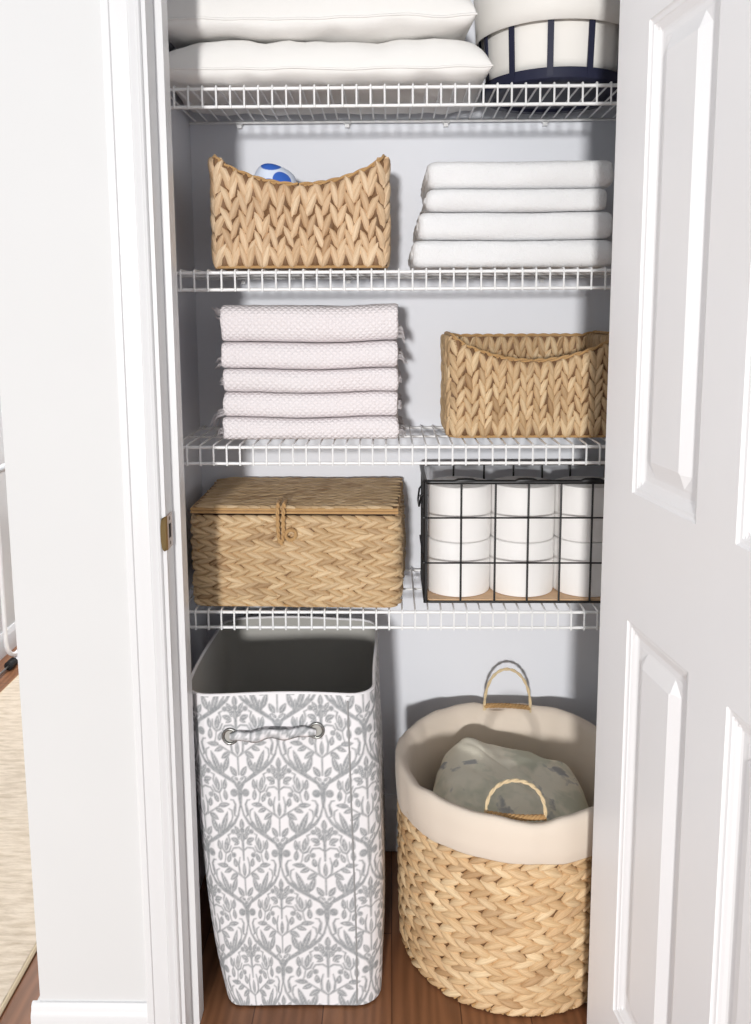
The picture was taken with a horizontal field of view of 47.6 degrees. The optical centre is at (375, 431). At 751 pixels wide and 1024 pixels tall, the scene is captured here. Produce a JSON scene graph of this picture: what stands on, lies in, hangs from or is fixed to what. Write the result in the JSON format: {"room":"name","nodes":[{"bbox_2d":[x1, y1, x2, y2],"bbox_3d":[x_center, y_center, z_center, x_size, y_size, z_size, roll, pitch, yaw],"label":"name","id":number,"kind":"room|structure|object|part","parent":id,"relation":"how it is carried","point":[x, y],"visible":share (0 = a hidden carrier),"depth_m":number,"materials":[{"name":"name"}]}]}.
{"room":"linen closet","nodes":[
{"label":"linen closet","id":0,"kind":"room"},
{"bbox_2d":[0,398,14,633],"bbox_3d":[-1.479,-0.388,3.313,0.130,2.420,3.000,0,8,1],"label":"wall","id":1,"kind":"structure","parent":0,"point":[4,521],"depth_m":3.25,"materials":[{"name":"paint"}]},
{"bbox_2d":[0,622,16,659],"bbox_3d":[-1.402,0.774,3.423,0.013,0.088,2.900,0,8,1],"label":"baseboard","id":2,"kind":"structure","parent":1,"relation":"attached to","point":[11,630],"depth_m":3.27,"materials":[{"name":"paint"}]},
{"bbox_2d":[0,0,146,1000],"bbox_3d":[-0.469,-0.163,1.664,0.236,2.420,0.666,0,8,1],"label":"wall","id":3,"kind":"structure","parent":0,"point":[59,380],"depth_m":1.36,"materials":[{"name":"paint"}]},
{"bbox_2d":[31,996,147,1023],"bbox_3d":[-0.492,0.993,1.819,0.204,0.088,0.679,0,8,1],"label":"baseboard","id":4,"kind":"structure","parent":3,"relation":"attached to","point":[42,1011],"depth_m":1.48,"materials":[{"name":"paint"}]},
{"bbox_2d":[100,0,181,1023],"bbox_3d":[-0.372,0.037,1.346,0.056,2.110,0.017,0,8,1],"label":"trim","id":5,"kind":"structure","parent":3,"relation":"attached to","point":[121,29],"depth_m":1.35,"materials":[{"name":"paint"}]},
{"bbox_2d":[140,0,203,1023],"bbox_3d":[-0.339,0.060,1.399,0.031,2.050,0.098,0,8,1],"label":"trim","id":6,"kind":"structure","parent":3,"relation":"attached to","point":[154,19],"depth_m":1.40,"materials":[{"name":"paint"}]},
{"bbox_3d":[-0.336,0.160,1.390,0.002,0.056,0.030,0,8,1],"label":"strike plate","id":7,"kind":"part","parent":6,"relation":"part of","materials":[{"name":"silver metal"}]},
{"bbox_2d":[168,41,206,890],"bbox_3d":[-0.401,-0.152,1.660,0.002,2.400,0.475,0,8,1],"label":"wall","id":8,"kind":"structure","parent":0,"point":[181,149],"depth_m":1.81,"materials":[{"name":"paint"}]},
{"bbox_2d":[0,646,586,1023],"bbox_3d":[-0.465,1.054,1.881,5.400,0.050,6.200,0,8,1],"label":"floor","id":9,"kind":"structure","parent":0,"point":[406,996],"depth_m":1.59,"materials":[{"name":"brown wood"}]},
{"bbox_2d":[0,463,17,674],"bbox_3d":[-1.327,0.459,3.287,0.032,0.748,1.080,0,8,1],"label":"safety gate","id":10,"kind":"object","parent":9,"relation":"on","point":[12,662],"visible":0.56,"depth_m":3.05,"materials":[{"name":"white metal"}]},
{"bbox_3d":[-1.329,0.102,3.237,0.028,0.028,1.080,0,8,1],"label":"rail","id":11,"kind":"part","parent":10,"relation":"part of","materials":[{"name":"white metal"}]},
{"bbox_3d":[-1.325,0.449,3.376,0.016,0.695,0.714,0,8,1],"label":"gate frame","id":12,"kind":"part","parent":10,"relation":"part of","materials":[{"name":"white metal"}]},
{"bbox_2d":[0,675,36,1016],"bbox_3d":[-0.984,1.013,1.960,0.610,0.012,3.158,0,8,1],"label":"runner rug","id":13,"kind":"object","parent":9,"relation":"on","point":[18,945],"visible":0.14,"depth_m":2.01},
{"bbox_2d":[192,616,384,1004],"bbox_3d":[-0.161,0.735,1.731,0.362,0.611,0.410,0,8,1],"label":"laundry hamper","id":14,"kind":"object","parent":9,"relation":"on","point":[289,756],"visible":0.99,"depth_m":1.55,"materials":[{"name":"fabric"}]},
{"bbox_3d":[-0.182,0.534,1.505,0.154,0.030,0.016,0,8,1],"label":"strap handle","id":15,"kind":"part","parent":14,"relation":"part of","materials":[{"name":"fabric"}]},
{"bbox_2d":[395,667,595,1016],"bbox_3d":[0.276,0.799,1.742,0.486,0.482,0.486,0,8,1],"label":"laundry basket","id":16,"kind":"object","parent":9,"relation":"on","point":[494,907],"visible":0.74,"depth_m":1.56,"materials":[{"name":"straw"},{"name":"cream cotton"}]},
{"bbox_3d":[0.298,0.581,1.925,0.109,0.101,0.013,1,8,6],"label":"handle","id":17,"kind":"part","parent":16,"relation":"part of","materials":[{"name":"wicker"}]},
{"bbox_2d":[432,737,588,821],"bbox_3d":[0.279,0.842,1.764,0.343,0.348,0.279,2,8,13],"label":"blanket","id":18,"kind":"object","parent":16,"relation":"in","point":[466,775],"visible":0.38,"depth_m":1.71,"materials":[{"name":"fabric"}]},
{"bbox_3d":[0.250,0.654,1.518,0.112,0.082,0.014,1,8,7],"label":"handle","id":19,"kind":"part","parent":16,"relation":"part of","materials":[{"name":"wicker"}]},
{"bbox_2d":[189,0,616,793],"bbox_3d":[0.068,-0.203,1.935,1.130,2.420,0.100,0,8,1],"label":"wall","id":20,"kind":"structure","parent":0,"point":[422,672],"depth_m":1.90,"materials":[{"name":"paint"}]},
{"bbox_2d":[385,794,397,850],"bbox_3d":[0.074,0.934,2.037,0.928,0.139,0.013,0,8,1],"label":"baseboard","id":21,"kind":"structure","parent":20,"relation":"attached to","point":[391,823],"depth_m":2.03,"materials":[{"name":"paint"}]},
{"bbox_2d":[170,81,616,128],"bbox_3d":[0.063,-0.625,1.677,0.928,0.047,0.294,0,8,1],"label":"wire shelf","id":22,"kind":"object","parent":20,"relation":"attached to","point":[511,85],"visible":0.91,"depth_m":1.54,"materials":[{"name":"white metal"}]},
{"bbox_2d":[169,38,492,115],"bbox_3d":[-0.095,-0.688,1.658,0.612,0.084,0.308,0,8,1],"label":"pillow","id":23,"kind":"object","parent":22,"relation":"on","point":[235,63],"visible":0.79,"depth_m":1.52,"materials":[{"name":"beige fabric"}]},
{"bbox_2d":[167,0,477,48],"bbox_3d":[-0.111,-0.783,1.647,0.584,0.118,0.311,0,8,1],"label":"pillow","id":24,"kind":"object","parent":23,"relation":"on","point":[190,22],"visible":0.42,"depth_m":1.51,"materials":[{"name":"beige fabric"}]},
{"bbox_3d":[0.060,-0.622,1.538,0.924,0.007,0.007,0,8,1],"label":"rail","id":25,"kind":"part","parent":22,"relation":"part of","materials":[{"name":"white plastic"}]},
{"bbox_3d":[0.060,-0.591,1.542,0.924,0.006,0.006,0,8,1],"label":"lip rail","id":26,"kind":"part","parent":22,"relation":"part of","materials":[{"name":"white plastic"}]},
{"bbox_3d":[0.062,-0.641,1.678,0.924,0.005,0.005,0,8,1],"label":"support rail","id":27,"kind":"part","parent":22,"relation":"part of","materials":[{"name":"white plastic"}]},
{"bbox_3d":[0.065,-0.660,1.810,0.924,0.006,0.006,0,8,1],"label":"rail","id":28,"kind":"part","parent":22,"relation":"part of","materials":[{"name":"white plastic"}]},
{"bbox_2d":[474,0,619,113],"bbox_3d":[0.344,-0.768,1.640,0.314,0.242,0.313,0,8,1],"label":"bin","id":29,"kind":"object","parent":22,"relation":"on","point":[529,41],"visible":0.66,"depth_m":1.53,"materials":[{"name":"white fabric"}]},
{"bbox_2d":[177,267,610,291],"bbox_3d":[0.065,-0.300,1.722,0.928,0.047,0.294,0,8,1],"label":"wire shelf","id":30,"kind":"object","parent":20,"relation":"attached to","point":[348,276],"visible":0.91,"depth_m":1.58,"materials":[{"name":"white metal"}]},
{"bbox_2d":[208,154,390,270],"bbox_3d":[-0.145,-0.431,1.711,0.352,0.213,0.259,0,8,1],"label":"storage basket","id":31,"kind":"object","parent":30,"relation":"on","point":[258,223],"visible":0.99,"depth_m":1.60,"materials":[{"name":"straw"},{"name":"woven water hyacinth"}]},
{"bbox_2d":[254,163,296,182],"bbox_3d":[-0.203,-0.431,1.700,0.105,0.198,0.093,0,8,1],"label":"ball","id":32,"kind":"object","parent":31,"relation":"in","point":[267,170],"visible":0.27,"depth_m":1.66,"materials":[{"name":"plastic"}]},
{"bbox_3d":[0.062,-0.267,1.587,0.924,0.006,0.006,0,8,1],"label":"lip rail","id":33,"kind":"part","parent":30,"relation":"part of","materials":[{"name":"white plastic"}]},
{"bbox_3d":[0.062,-0.298,1.583,0.924,0.007,0.007,0,8,1],"label":"rail","id":34,"kind":"part","parent":30,"relation":"part of","materials":[{"name":"white plastic"}]},
{"bbox_3d":[0.064,-0.317,1.723,0.924,0.005,0.005,0,8,1],"label":"support rail","id":35,"kind":"part","parent":30,"relation":"part of","materials":[{"name":"white plastic"}]},
{"bbox_3d":[0.066,-0.336,1.856,0.924,0.006,0.006,0,8,1],"label":"rail","id":36,"kind":"part","parent":30,"relation":"part of","materials":[{"name":"white plastic"}]},
{"bbox_2d":[408,240,611,273],"bbox_3d":[0.257,-0.349,1.704,0.380,0.051,0.272,0,8,1],"label":"bath towel","id":37,"kind":"object","parent":30,"relation":"on","point":[431,255],"visible":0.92,"depth_m":1.58,"materials":[{"name":"white fabric"}]},
{"bbox_2d":[413,211,612,242],"bbox_3d":[0.261,-0.399,1.700,0.368,0.054,0.267,0,8,1],"label":"bath towel","id":38,"kind":"object","parent":37,"relation":"on","point":[559,226],"visible":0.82,"depth_m":1.57,"materials":[{"name":"white fabric"}]},
{"bbox_2d":[420,188,606,214],"bbox_3d":[0.262,-0.445,1.692,0.344,0.044,0.269,0,8,1],"label":"bath towel","id":39,"kind":"object","parent":38,"relation":"on","point":[592,199],"visible":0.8,"depth_m":1.56,"materials":[{"name":"white fabric"}]},
{"bbox_2d":[421,160,613,203],"bbox_3d":[0.268,-0.491,1.686,0.351,0.053,0.264,0,8,1],"label":"bath towel","id":40,"kind":"object","parent":39,"relation":"on","point":[582,174],"visible":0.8,"depth_m":1.56,"materials":[{"name":"white fabric"}]},
{"bbox_2d":[183,425,605,465],"bbox_3d":[0.067,0.026,1.768,0.928,0.047,0.294,0,8,1],"label":"wire shelf","id":41,"kind":"object","parent":20,"relation":"attached to","point":[409,427],"visible":0.5,"depth_m":1.63,"materials":[{"name":"white metal"}]},
{"bbox_2d":[216,410,405,439],"bbox_3d":[-0.126,-0.019,1.767,0.381,0.050,0.235,0,8,1],"label":"hand towel","id":42,"kind":"object","parent":41,"relation":"on","point":[366,426],"visible":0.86,"depth_m":1.66,"materials":[{"name":"white fabric"}]},
{"bbox_2d":[210,390,402,430],"bbox_3d":[-0.137,-0.054,1.764,0.384,0.079,0.231,0,8,1],"label":"hand towel","id":43,"kind":"object","parent":42,"relation":"on","point":[373,402],"visible":0.88,"depth_m":1.65,"materials":[{"name":"white fabric"}]},
{"bbox_2d":[219,364,401,392],"bbox_3d":[-0.124,-0.114,1.754,0.356,0.049,0.235,0,8,1],"label":"hand towel","id":44,"kind":"object","parent":43,"relation":"on","point":[362,378],"visible":0.94,"depth_m":1.64,"materials":[{"name":"white fabric"}]},
{"bbox_2d":[215,339,407,368],"bbox_3d":[-0.123,-0.162,1.748,0.381,0.055,0.236,0,8,1],"label":"hand towel","id":45,"kind":"object","parent":44,"relation":"on","point":[374,353],"visible":0.95,"depth_m":1.64,"materials":[{"name":"white fabric"}]},
{"bbox_2d":[211,303,404,342],"bbox_3d":[-0.130,-0.222,1.740,0.383,0.077,0.234,0,8,1],"label":"hand towel","id":46,"kind":"object","parent":45,"relation":"on","point":[278,323],"visible":1,"depth_m":1.63,"materials":[{"name":"white fabric"}]},
{"bbox_3d":[0.066,0.009,1.769,0.924,0.005,0.005,0,8,1],"label":"support rail","id":47,"kind":"part","parent":41,"relation":"part of","materials":[{"name":"white plastic"}]},
{"bbox_3d":[0.068,-0.009,1.901,0.924,0.006,0.006,0,8,1],"label":"rail","id":48,"kind":"part","parent":41,"relation":"part of","materials":[{"name":"white plastic"}]},
{"bbox_3d":[0.064,0.060,1.633,0.924,0.006,0.006,0,8,1],"label":"lip rail","id":49,"kind":"part","parent":41,"relation":"part of","materials":[{"name":"white plastic"}]},
{"bbox_3d":[0.063,0.029,1.628,0.924,0.007,0.007,0,8,1],"label":"rail","id":50,"kind":"part","parent":41,"relation":"part of","materials":[{"name":"white plastic"}]},
{"bbox_2d":[440,330,608,437],"bbox_3d":[0.310,-0.104,1.765,0.347,0.207,0.220,0,8,1],"label":"storage basket","id":51,"kind":"object","parent":41,"relation":"on","point":[521,385],"visible":0.93,"depth_m":1.67,"materials":[{"name":"straw"}]},
{"bbox_2d":[189,567,599,630],"bbox_3d":[0.068,0.351,1.813,0.928,0.047,0.294,0,8,1],"label":"wire shelf","id":52,"kind":"object","parent":20,"relation":"attached to","point":[234,611],"visible":0.49,"depth_m":1.67,"materials":[{"name":"white metal"}]},
{"bbox_2d":[190,477,405,607],"bbox_3d":[-0.152,0.222,1.791,0.439,0.213,0.302,0,8,1],"label":"lidded box","id":53,"kind":"object","parent":52,"relation":"on","point":[289,541],"visible":1,"depth_m":1.67,"materials":[{"name":"wicker"}]},
{"bbox_3d":[-0.150,0.133,1.783,0.413,0.018,0.270,0,8,1],"label":"lid","id":54,"kind":"part","parent":53,"relation":"part of","materials":[{"name":"wicker"}]},
{"bbox_3d":[0.067,0.334,1.814,0.924,0.005,0.005,0,8,1],"label":"support rail","id":55,"kind":"part","parent":52,"relation":"part of","materials":[{"name":"white metal"}]},
{"bbox_3d":[0.065,0.354,1.674,0.924,0.007,0.007,0,8,1],"label":"rail","id":56,"kind":"part","parent":52,"relation":"part of","materials":[{"name":"white plastic"}]},
{"bbox_3d":[0.065,0.385,1.678,0.924,0.006,0.006,0,8,1],"label":"lip rail","id":57,"kind":"part","parent":52,"relation":"part of","materials":[{"name":"white plastic"}]},
{"bbox_3d":[0.070,0.316,1.946,0.924,0.006,0.006,0,8,1],"label":"rail","id":58,"kind":"part","parent":52,"relation":"part of","materials":[{"name":"white plastic"}]},
{"bbox_2d":[417,464,604,602],"bbox_3d":[0.300,0.200,1.779,0.425,0.254,0.220,0,8,1],"label":"wire basket","id":59,"kind":"object","parent":52,"relation":"on","point":[555,596],"visible":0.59,"depth_m":1.68,"materials":[{"name":"black metal"}]},
{"bbox_3d":[0.094,0.134,1.774,0.013,0.030,0.099,0,8,1],"label":"handle","id":60,"kind":"part","parent":59,"relation":"part of","materials":[{"name":"black metal"}]},
{"bbox_2d":[427,534,489,596],"bbox_3d":[0.171,0.268,1.764,0.130,0.111,0.131,0,8,1],"label":"toilet roll","id":61,"kind":"object","parent":59,"relation":"in","point":[443,579],"visible":0.66,"depth_m":1.71,"materials":[{"name":"white tissue paper"}]},
{"bbox_2d":[428,476,490,542],"bbox_3d":[0.172,0.157,1.748,0.129,0.111,0.128,0,8,1],"label":"toilet roll","id":62,"kind":"object","parent":61,"relation":"on","point":[443,499],"visible":0.84,"depth_m":1.70,"materials":[{"name":"white tissue paper"}]},
{"bbox_3d":[0.301,0.322,1.796,0.394,0.006,0.201,0,8,1],"label":"board","id":63,"kind":"part","parent":59,"relation":"part of","materials":[{"name":"brown wood"}]},
{"bbox_2d":[489,534,553,596],"bbox_3d":[0.301,0.267,1.761,0.131,0.111,0.131,0,8,1],"label":"toilet roll","id":64,"kind":"object","parent":59,"relation":"in","point":[510,578],"visible":0.63,"depth_m":1.71,"materials":[{"name":"white tissue paper"}]},
{"bbox_2d":[491,476,554,542],"bbox_3d":[0.301,0.156,1.746,0.128,0.111,0.128,0,8,1],"label":"toilet roll","id":65,"kind":"object","parent":64,"relation":"on","point":[512,499],"visible":0.83,"depth_m":1.69,"materials":[{"name":"white tissue paper"}]},
{"bbox_2d":[553,535,601,596],"bbox_3d":[0.431,0.267,1.759,0.131,0.111,0.131,0,8,1],"label":"toilet roll","id":66,"kind":"object","parent":59,"relation":"in","point":[574,578],"visible":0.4,"depth_m":1.70,"materials":[{"name":"paper"}]},
{"bbox_2d":[554,476,604,541],"bbox_3d":[0.430,0.156,1.744,0.129,0.111,0.128,0,8,1],"label":"toilet roll","id":67,"kind":"object","parent":66,"relation":"on","point":[576,498],"visible":0.6,"depth_m":1.69,"materials":[{"name":"paper"}]},
{"bbox_3d":[0.026,-1.140,1.229,0.773,0.370,0.090,0,8,1],"label":"wall","id":68,"kind":"structure","parent":0,"visible":0},
{"bbox_2d":[587,0,750,1023],"bbox_3d":[0.419,0.116,1.003,0.035,2.018,0.695,-1,8,-7],"label":"door","id":69,"kind":"structure","parent":68,"relation":"in","point":[670,941],"depth_m":1.10,"materials":[{"name":"paint"}]}
]}

